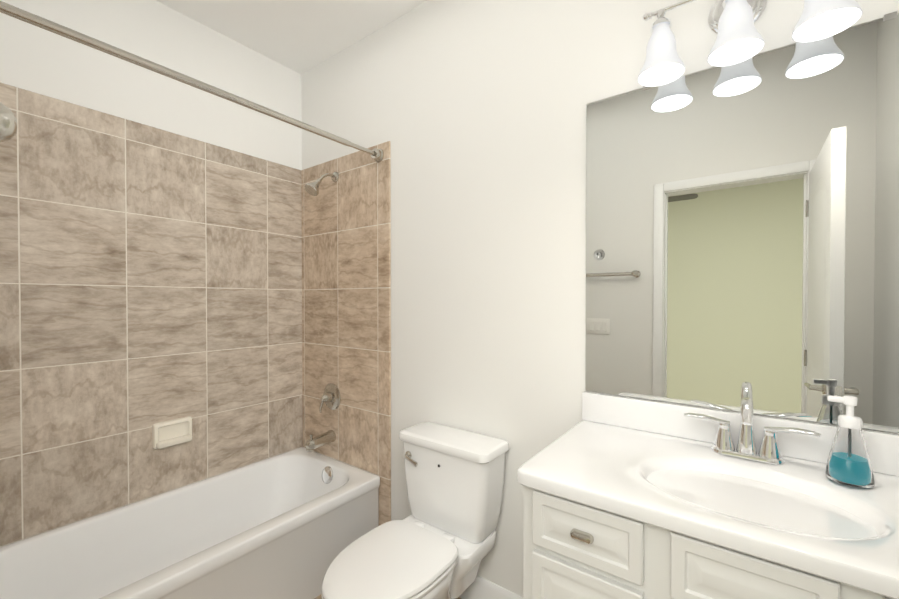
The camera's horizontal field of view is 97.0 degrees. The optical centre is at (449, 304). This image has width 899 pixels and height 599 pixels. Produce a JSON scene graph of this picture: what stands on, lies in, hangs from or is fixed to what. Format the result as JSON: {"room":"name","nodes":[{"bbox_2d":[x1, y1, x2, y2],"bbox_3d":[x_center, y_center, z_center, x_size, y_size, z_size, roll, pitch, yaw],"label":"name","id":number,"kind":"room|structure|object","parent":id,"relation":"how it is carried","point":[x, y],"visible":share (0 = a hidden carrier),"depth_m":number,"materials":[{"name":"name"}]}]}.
{"room":"bathroom","nodes":[
{"label":"bathroom","id":0,"kind":"room"},
{"bbox_2d":[0,0,301,169],"bbox_3d":[-1.424,-0.061,1.956,0.120,2.756,1.730,0,1,37],"label":"wall","id":1,"kind":"structure","parent":0,"point":[36,59],"depth_m":1.89,"materials":[{"name":"white paint"}]},
{"bbox_2d":[0,82,302,546],"bbox_3d":[-1.371,0.241,1.920,0.012,2.152,1.490,0,1,37],"label":"wall tile","id":2,"kind":"structure","parent":1,"relation":"attached to","point":[150,276],"depth_m":1.81,"materials":[{"name":"beige tile"}]},
{"bbox_2d":[152,416,191,448],"bbox_3d":[-1.332,0.622,1.927,0.046,0.120,0.164,0,1,37],"label":"soap dish","id":3,"kind":"object","parent":2,"relation":"attached to","point":[169,433],"visible":0.98,"depth_m":1.92,"materials":[{"name":"beige ceramic"}]},
{"bbox_2d":[156,0,427,73],"bbox_3d":[-0.260,-1.459,1.074,3.020,0.060,1.730,0,1,37],"label":"ceiling","id":4,"kind":"structure","parent":0,"point":[301,36],"depth_m":2.03,"materials":[{"name":"white paint"}]},
{"bbox_2d":[301,141,390,525],"bbox_3d":[-0.615,0.237,2.278,0.774,2.152,0.012,0,1,37],"label":"wall tile","id":5,"kind":"structure","parent":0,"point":[346,283],"depth_m":2.22,"materials":[{"name":"beige tile"}]},
{"bbox_2d":[305,430,335,452],"bbox_3d":[-0.736,0.769,2.261,0.070,0.099,0.174,0,1,37],"label":"tub spout","id":6,"kind":"object","parent":5,"relation":"attached to","point":[313,443],"visible":1,"depth_m":2.23,"materials":[{"name":"silver metal"}]},
{"bbox_2d":[305,172,338,195],"bbox_3d":[-0.711,-0.678,2.212,0.080,0.168,0.194,0,1,37],"label":"shower head","id":7,"kind":"object","parent":5,"relation":"attached to","point":[312,188],"visible":1,"depth_m":2.17},
{"bbox_2d":[319,383,340,412],"bbox_3d":[-0.709,0.542,2.296,0.156,0.164,0.076,0,1,37],"label":"tub valve","id":8,"kind":"object","parent":5,"relation":"attached to","point":[331,397],"visible":1,"depth_m":2.29,"materials":[{"name":"silver metal"}]},
{"bbox_2d":[301,0,898,596],"bbox_3d":[0.262,-0.058,1.693,2.900,2.756,0.140,0,1,37],"label":"wall","id":9,"kind":"structure","parent":0,"point":[742,229],"depth_m":1.39,"materials":[{"name":"white paint"}]},
{"bbox_2d":[637,0,862,86],"bbox_3d":[0.799,-0.817,1.111,0.492,0.254,0.179,0,1,37],"label":"sconce","id":10,"kind":"object","parent":9,"relation":"attached to","point":[739,39],"visible":1,"depth_m":1.10,"materials":[{"name":"white glass"}]},
{"bbox_3d":[-0.260,1.357,1.107,3.020,0.060,1.730,0,1,37],"label":"floor","id":11,"kind":"structure","parent":0,"visible":0},
{"bbox_2d":[0,447,379,598],"bbox_3d":[-1.080,1.111,1.714,0.708,0.416,1.462,0,1,37],"label":"tub","id":12,"kind":"object","parent":11,"relation":"on","point":[292,524],"visible":1,"depth_m":1.75,"materials":[{"name":"white ceramic"}]},
{"bbox_2d":[321,422,508,598],"bbox_3d":[-0.144,0.940,1.485,0.460,0.764,0.721,0,1,37],"label":"toilet","id":13,"kind":"object","parent":11,"relation":"on","point":[438,542],"visible":1,"depth_m":1.53,"materials":[{"name":"white ceramic"}]},
{"bbox_2d":[459,575,522,598],"bbox_3d":[0.098,1.254,1.759,1.001,0.130,0.014,0,1,37],"label":"baseboard","id":14,"kind":"structure","parent":11,"relation":"on","point":[479,587],"depth_m":1.70,"materials":[{"name":"white"}]},
{"bbox_2d":[517,392,898,598],"bbox_3d":[0.710,0.789,0.957,0.958,1.078,0.560,0,1,37],"label":"bathroom vanity","id":15,"kind":"object","parent":11,"relation":"on","point":[627,498],"visible":1,"depth_m":0.93,"materials":[{"name":"painted wood"},{"name":"cultured marble"},{"name":"brushed nickel"}]},
{"bbox_2d":[683,397,821,464],"bbox_3d":[0.800,0.336,1.071,0.304,0.173,0.154,0,1,37],"label":"faucet","id":16,"kind":"object","parent":15,"relation":"on","point":[724,451],"depth_m":1.09,"materials":[{"name":"silver metal"}]},
{"bbox_2d":[825,395,874,488],"bbox_3d":[0.956,0.321,0.951,0.085,0.205,0.085,0,1,37],"label":"soap bottle","id":17,"kind":"object","parent":15,"relation":"on","point":[848,463],"visible":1,"depth_m":0.93,"materials":[{"name":"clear plastic"}]},
{"bbox_3d":[-0.740,-0.044,0.445,2.780,2.756,0.120,0,1,37],"label":"wall","id":18,"kind":"structure","parent":0,"visible":0},
{"bbox_2d":[0,102,16,142],"bbox_3d":[-0.710,-0.182,0.551,0.658,0.048,0.088,0,1,37],"label":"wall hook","id":19,"kind":"object","parent":18,"relation":"attached to","point":[8,125],"visible":1,"depth_m":0.39,"materials":[{"name":"silver metal"}]},
{"bbox_3d":[-1.496,0.251,1.092,0.774,2.152,0.012,0,1,37],"label":"wall tile","id":20,"kind":"structure","parent":0,"visible":0},
{"bbox_2d":[0,1,383,161],"bbox_3d":[-0.802,-0.768,1.486,0.068,0.068,1.465,0,1,37],"label":"shower rod","id":21,"kind":"object","parent":20,"relation":"attached to","point":[377,155],"visible":1,"depth_m":1.29,"materials":[{"name":"silver metal"}]}
]}

